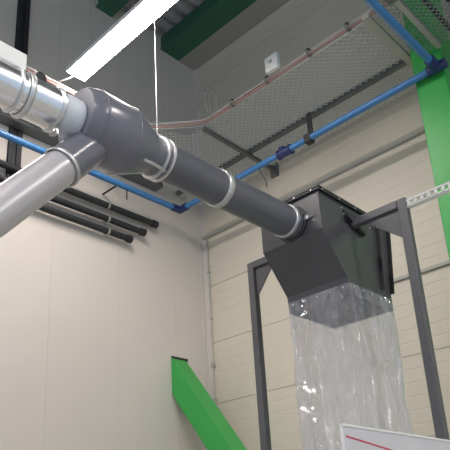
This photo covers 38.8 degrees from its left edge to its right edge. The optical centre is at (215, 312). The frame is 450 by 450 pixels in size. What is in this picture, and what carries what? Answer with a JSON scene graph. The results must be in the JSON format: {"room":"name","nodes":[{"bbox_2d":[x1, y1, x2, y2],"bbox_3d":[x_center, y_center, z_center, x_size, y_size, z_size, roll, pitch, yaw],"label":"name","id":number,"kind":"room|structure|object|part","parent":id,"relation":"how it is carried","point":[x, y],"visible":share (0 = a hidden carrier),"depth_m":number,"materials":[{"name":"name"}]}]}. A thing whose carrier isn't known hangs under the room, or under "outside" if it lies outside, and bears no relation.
{"room":"woodworking shop","nodes":[
{"label":"woodworking shop","id":0,"kind":"room"},
{"bbox_2d":[0,0,206,449],"bbox_3d":[-5.121,-1.562,5.563,0.160,10.400,14.020,-21,-26,40],"label":"wall","id":1,"kind":"structure","parent":0,"point":[92,322],"depth_m":8.91,"materials":[{"name":"grey paint"}]},
{"bbox_2d":[6,0,30,177],"bbox_3d":[-2.721,-3.559,8.889,0.043,4.050,0.180,-21,-26,40],"label":"beam","id":2,"kind":"structure","parent":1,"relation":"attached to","point":[14,151],"depth_m":8.95,"materials":[{"name":"black metal"}]},
{"bbox_2d":[0,174,146,236],"bbox_3d":[-2.758,-1.686,7.980,0.158,0.116,4.780,-21,-26,40],"label":"pipe","id":3,"kind":"object","parent":1,"relation":"attached to","point":[106,218],"visible":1,"depth_m":8.96,"materials":[{"name":"black plastic"}]},
{"bbox_2d":[0,159,158,227],"bbox_3d":[-2.685,-1.863,8.134,0.158,0.116,5.020,-21,-26,40],"label":"pipe","id":4,"kind":"object","parent":1,"relation":"attached to","point":[3,164],"visible":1,"depth_m":9.08,"materials":[{"name":"black plastic"}]},
{"bbox_2d":[0,108,162,191],"bbox_3d":[-2.612,-2.501,8.457,0.190,0.100,4.900,-21,-26,40],"label":"cable tray","id":5,"kind":"object","parent":1,"relation":"attached to","point":[34,131],"visible":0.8,"depth_m":8.64,"materials":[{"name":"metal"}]},
{"bbox_2d":[38,205,133,242],"bbox_3d":[-2.839,-1.529,7.825,0.158,0.116,4.520,-21,-26,40],"label":"pipe","id":6,"kind":"object","parent":1,"relation":"attached to","point":[127,238],"visible":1,"depth_m":8.78,"materials":[{"name":"black plastic"}]},
{"bbox_2d":[0,129,189,213],"bbox_3d":[-2.382,-2.009,8.234,0.540,0.260,5.120,-21,-26,40],"label":"pipe","id":7,"kind":"object","parent":1,"relation":"attached to","point":[173,207],"visible":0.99,"depth_m":9.04,"materials":[{"name":"blue"}]},
{"bbox_2d":[171,356,246,449],"bbox_3d":[0.722,2.287,7.769,3.257,4.356,0.340,-21,-26,40],"label":"brace","id":8,"kind":"object","parent":1,"relation":"attached to","point":[213,429],"visible":1,"depth_m":8.83,"materials":[{"name":"green paint"}]},
{"bbox_2d":[120,0,204,36],"bbox_3d":[-0.487,-8.193,2.650,14.000,0.200,13.550,-21,-26,40],"label":"ceiling","id":9,"kind":"structure","parent":0,"point":[180,9],"depth_m":10.96,"materials":[{"name":"grey metal"}]},
{"bbox_2d":[96,0,129,16],"bbox_3d":[3.059,-6.900,6.066,13.750,0.270,0.320,-21,-26,40],"label":"beam","id":10,"kind":"structure","parent":9,"relation":"attached to","point":[109,7],"depth_m":10.35,"materials":[{"name":"green metal"}]},
{"bbox_2d":[66,0,177,80],"bbox_3d":[-1.000,-4.666,7.776,2.600,2.930,0.274,-21,-26,40],"label":"lamp","id":11,"kind":"object","parent":9,"relation":"hanging from","point":[140,16],"visible":1,"depth_m":7.46,"materials":[{"name":"glowing white light diffuser"}]},
{"bbox_2d":[154,0,158,134],"bbox_3d":[-0.505,-3.972,4.820,0.036,6.276,0.012,-21,-26,40],"label":"hanger","id":12,"kind":"object","parent":9,"relation":"hanging from","point":[154,0],"visible":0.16,"depth_m":3.93,"materials":[{"name":"silver metal"}]},
{"bbox_2d":[48,88,176,184],"bbox_3d":[-0.570,-0.875,3.456,0.393,0.584,0.747,-21,-26,40],"label":"branch manifold","id":13,"kind":"object","parent":12,"relation":"hanging from","point":[115,138],"visible":0.86,"depth_m":3.34,"materials":[{"name":"grey plastic"}]},
{"bbox_2d":[0,140,80,237],"bbox_3d":[-1.222,-0.121,2.420,0.214,1.864,1.589,-21,-26,40],"label":"duct","id":14,"kind":"object","parent":13,"relation":"attached to","point":[26,191],"visible":0.98,"depth_m":2.94,"materials":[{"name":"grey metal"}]},
{"bbox_2d":[0,60,86,138],"bbox_3d":[-1.208,-1.139,2.861,0.233,0.282,1.360,-21,-26,40],"label":"duct","id":15,"kind":"object","parent":13,"relation":"attached to","point":[23,95],"visible":0.98,"depth_m":3.10,"materials":[{"name":"grey metal"}]},
{"bbox_2d":[0,41,26,70],"bbox_3d":[-1.008,-1.230,3.120,0.060,0.127,0.155,-21,-26,40],"label":"sensor box","id":16,"kind":"object","parent":15,"relation":"on","point":[9,55],"visible":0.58,"depth_m":3.10,"materials":[{"name":"white plastic"}]},
{"bbox_2d":[35,71,46,81],"bbox_3d":[-0.871,-1.171,3.247,0.036,0.077,0.117,-21,-26,40],"label":"valve","id":17,"kind":"object","parent":15,"relation":"on","point":[40,75],"visible":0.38,"depth_m":3.22,"materials":[{"name":"black plastic"}]},
{"bbox_2d":[160,146,302,238],"bbox_3d":[0.093,-0.776,4.147,0.245,0.266,1.290,-21,-26,40],"label":"duct","id":18,"kind":"object","parent":13,"relation":"attached to","point":[190,174],"visible":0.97,"depth_m":4.04,"materials":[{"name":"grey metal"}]},
{"bbox_2d":[198,0,449,449],"bbox_3d":[4.756,-1.954,5.954,13.850,10.400,0.150,-21,-26,40],"label":"wall","id":19,"kind":"structure","parent":0,"point":[353,374],"depth_m":8.89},
{"bbox_2d":[191,69,213,399],"bbox_3d":[-0.154,0.118,10.158,0.090,9.830,0.090,-21,-26,40],"label":"trim","id":20,"kind":"structure","parent":19,"relation":"attached to","point":[194,74],"depth_m":10.47,"materials":[{"name":"grey metal"}]},
{"bbox_2d":[206,239,216,403],"bbox_3d":[0.007,1.760,9.526,0.060,6.300,0.050,-21,-26,40],"label":"conduit","id":21,"kind":"object","parent":19,"relation":"attached to","point":[213,364],"visible":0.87,"depth_m":10.07,"materials":[{"name":"grey"}]},
{"bbox_2d":[179,0,289,70],"bbox_3d":[4.364,-6.397,7.298,13.750,0.040,0.400,-21,-26,40],"label":"trim","id":22,"kind":"structure","parent":19,"relation":"attached to","point":[259,10],"depth_m":11.00,"materials":[{"name":"grey metal"}]},
{"bbox_2d":[201,126,278,178],"bbox_3d":[0.363,-2.348,9.304,0.140,0.240,1.560,-21,-26,40],"label":"bracket","id":23,"kind":"object","parent":19,"relation":"attached to","point":[274,171],"visible":1,"depth_m":9.30,"materials":[{"name":"grey metal"}]},
{"bbox_3d":[0.897,-2.189,9.829,0.140,0.240,0.030,-21,-26,40],"label":"foot plate","id":24,"kind":"part","parent":23,"relation":"part of","materials":[{"name":"grey metal"}]},
{"bbox_2d":[264,52,279,74],"bbox_3d":[0.700,-3.110,7.967,0.200,0.220,0.078,-21,-26,40],"label":"junction box","id":25,"kind":"object","parent":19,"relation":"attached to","point":[272,62],"visible":1,"depth_m":7.93,"materials":[{"name":"white plastic"}]},
{"bbox_2d":[203,128,424,239],"bbox_3d":[4.681,-3.083,6.227,13.700,0.065,0.050,-21,-26,40],"label":"trim","id":26,"kind":"structure","parent":19,"relation":"attached to","point":[413,135],"depth_m":8.85,"materials":[{"name":"grey"}]},
{"bbox_2d":[361,13,412,69],"bbox_3d":[2.213,-3.060,7.591,0.140,0.240,1.620,-21,-26,40],"label":"bracket","id":27,"kind":"object","parent":19,"relation":"attached to","point":[367,19],"visible":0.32,"depth_m":7.35,"materials":[{"name":"grey metal"}]},
{"bbox_2d":[163,10,416,204],"bbox_3d":[0.729,-2.597,8.976,4.247,0.161,1.450,-21,-26,40],"label":"cable tray","id":28,"kind":"object","parent":27,"relation":"on","point":[400,63],"visible":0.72,"depth_m":8.44,"materials":[{"name":"silver metal"}]},
{"bbox_2d":[196,83,211,115],"bbox_3d":[-0.176,-2.964,8.850,0.219,0.512,0.058,-16,-23,31],"label":"cable","id":29,"kind":"object","parent":28,"relation":"attached to","point":[200,83],"visible":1,"depth_m":8.86,"materials":[{"name":"grey plastic"}]},
{"bbox_2d":[26,2,385,125],"bbox_3d":[-0.476,-3.042,7.638,5.997,0.041,2.569,-3,-20,0],"label":"cable","id":30,"kind":"object","parent":28,"relation":"attached to","point":[358,19],"visible":0.69,"depth_m":8.03,"materials":[{"name":"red plastic"}]},
{"bbox_2d":[26,3,386,128],"bbox_3d":[-0.474,-3.003,7.626,6.001,0.039,2.569,-3,-20,0],"label":"cable","id":31,"kind":"object","parent":28,"relation":"attached to","point":[371,13],"visible":0.66,"depth_m":7.97,"materials":[{"name":"red plastic"}]},
{"bbox_2d":[204,87,216,111],"bbox_3d":[-0.078,-2.921,8.733,0.206,0.342,0.067,-14,-22,28],"label":"cable","id":32,"kind":"object","parent":28,"relation":"on","point":[212,89],"visible":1,"depth_m":8.73,"materials":[{"name":"grey plastic"}]},
{"bbox_2d":[264,75,270,84],"bbox_3d":[0.648,-2.936,8.061,0.030,0.112,0.112,-21,-26,40],"label":"cable tie","id":33,"kind":"object","parent":28,"relation":"attached to","point":[266,76],"visible":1,"depth_m":8.04,"materials":[{"name":"grey plastic"}]},
{"bbox_3d":[0.877,-2.529,9.113,4.240,0.070,0.070,-21,-26,40],"label":"rail","id":34,"kind":"part","parent":28,"relation":"part of","materials":[{"name":"grey metal"}]},
{"bbox_2d":[305,48,312,57],"bbox_3d":[1.112,-3.111,7.641,0.030,0.112,0.112,-21,-26,40],"label":"cable tie","id":35,"kind":"object","parent":28,"relation":"attached to","point":[306,49],"visible":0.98,"depth_m":7.61,"materials":[{"name":"grey plastic"}]},
{"bbox_2d":[344,22,351,31],"bbox_3d":[1.504,-3.259,7.286,0.030,0.112,0.112,-21,-26,40],"label":"cable tie","id":36,"kind":"object","parent":28,"relation":"attached to","point":[346,24],"visible":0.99,"depth_m":7.26,"materials":[{"name":"grey plastic"}]},
{"bbox_2d":[394,260,449,282],"bbox_3d":[5.879,-1.781,4.623,10.620,0.055,0.035,-21,-26,40],"label":"trim","id":37,"kind":"structure","parent":19,"relation":"attached to","point":[445,263],"depth_m":7.63,"materials":[{"name":"grey"}]},
{"bbox_3d":[0.145,1.628,-0.481,14.050,0.200,14.220,-21,-26,40],"label":"floor","id":38,"kind":"structure","parent":0,"visible":0},
{"bbox_2d":[247,197,449,449],"bbox_3d":[0.897,1.176,4.276,1.564,3.775,0.170,-21,-26,40],"label":"frame","id":39,"kind":"object","parent":38,"relation":"on","point":[394,217],"visible":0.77,"depth_m":4.44,"materials":[{"name":"metal"}]},
{"bbox_3d":[0.397,1.359,4.731,0.064,3.763,0.060,-21,-26,40],"label":"post","id":40,"kind":"part","parent":39,"relation":"part of","materials":[{"name":"metal"}]},
{"bbox_3d":[0.475,-0.447,5.197,0.418,0.060,0.058,-21,-26,40],"label":"arm","id":41,"kind":"part","parent":39,"relation":"part of","materials":[{"name":"metal"}]},
{"bbox_2d":[261,184,394,328],"bbox_3d":[0.872,-0.371,4.859,0.588,0.749,0.993,-21,-26,40],"label":"hopper","id":42,"kind":"object","parent":39,"relation":"on","point":[333,273],"visible":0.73,"depth_m":4.65,"materials":[{"name":"grey metal"}]},
{"bbox_3d":[0.851,-0.714,4.990,0.575,0.014,0.984,-21,-26,40],"label":"lid","id":43,"kind":"part","parent":42,"relation":"part of","materials":[{"name":"grey metal"}]},
{"bbox_3d":[1.144,-0.700,4.591,0.372,0.060,0.058,-21,-26,40],"label":"arm","id":44,"kind":"part","parent":39,"relation":"part of","materials":[{"name":"metal"}]},
{"bbox_3d":[1.397,0.982,3.826,0.064,3.763,0.060,-21,-26,40],"label":"post","id":45,"kind":"part","parent":39,"relation":"part of","materials":[{"name":"metal"}]},
{"bbox_2d":[406,181,449,208],"bbox_3d":[1.723,-0.897,4.061,1.105,0.059,0.042,-21,-26,40],"label":"channel","id":46,"kind":"object","parent":39,"relation":"attached to","point":[423,200],"visible":1,"depth_m":4.30,"materials":[{"name":"white metal"}]},
{"bbox_2d":[339,423,449,449],"bbox_3d":[1.245,1.671,3.182,0.044,2.072,1.808,-21,-26,40],"label":"guard","id":47,"kind":"object","parent":38,"relation":"on","point":[353,437],"visible":1,"depth_m":3.12,"materials":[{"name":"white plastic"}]},
{"bbox_2d":[402,0,449,260],"bbox_3d":[2.636,-1.200,6.895,0.620,9.830,0.610,-21,-26,40],"label":"steel column","id":48,"kind":"structure","parent":38,"relation":"on","point":[433,92],"depth_m":7.14,"materials":[{"name":"green metal"}]},
{"bbox_2d":[160,0,256,60],"bbox_3d":[4.065,-6.597,7.051,13.750,0.280,0.440,-21,-26,40],"label":"roof beam","id":49,"kind":"structure","parent":48,"relation":"on","point":[210,16],"depth_m":10.87,"materials":[{"name":"green metal"}]},
{"bbox_2d":[185,70,427,208],"bbox_3d":[0.972,-2.337,8.564,4.120,0.500,0.140,-21,-26,40],"label":"pipe","id":50,"kind":"object","parent":48,"relation":"attached to","point":[309,138],"visible":0.97,"depth_m":8.17,"materials":[{"name":"blue"}]},
{"bbox_2d":[365,0,448,76],"bbox_3d":[0.727,-3.255,5.427,0.220,0.120,5.100,-21,-26,40],"label":"pipe","id":51,"kind":"object","parent":50,"relation":"attached to","point":[434,66],"visible":1,"depth_m":6.71,"materials":[{"name":"blue plastic"}]},
{"bbox_2d":[362,0,449,56],"bbox_3d":[0.963,-3.669,5.317,1.129,0.151,5.114,-21,-26,40],"label":"cable tray","id":52,"kind":"object","parent":48,"relation":"attached to","point":[400,4],"visible":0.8,"depth_m":6.84,"materials":[{"name":"silver metal"}]},
{"bbox_3d":[1.756,-3.255,6.510,0.110,0.095,0.220,-21,-26,40],"label":"joint plate","id":53,"kind":"part","parent":52,"relation":"part of","materials":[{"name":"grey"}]},
{"bbox_3d":[0.751,-3.559,5.503,0.055,0.060,5.110,-21,-26,40],"label":"rail","id":54,"kind":"part","parent":52,"relation":"part of","materials":[{"name":"grey metal"}]},
{"bbox_2d":[421,0,449,31],"bbox_3d":[0.863,-3.647,5.393,0.056,0.053,5.080,-21,-26,41],"label":"cable","id":55,"kind":"object","parent":52,"relation":"on","point":[424,1],"visible":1,"depth_m":6.83,"materials":[{"name":"grey plastic"}]},
{"bbox_3d":[-1.658,-2.475,8.718,0.800,0.050,0.050,-21,-26,40],"label":"bracket","id":56,"kind":"object","parent":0,"visible":0},
{"bbox_2d":[28,66,205,142],"bbox_3d":[-2.130,-2.850,7.852,1.458,0.151,4.209,-21,-26,40],"label":"cable tray","id":57,"kind":"object","parent":56,"relation":"on","point":[161,131],"visible":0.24,"depth_m":8.86,"materials":[{"name":"silver metal"}]}
]}

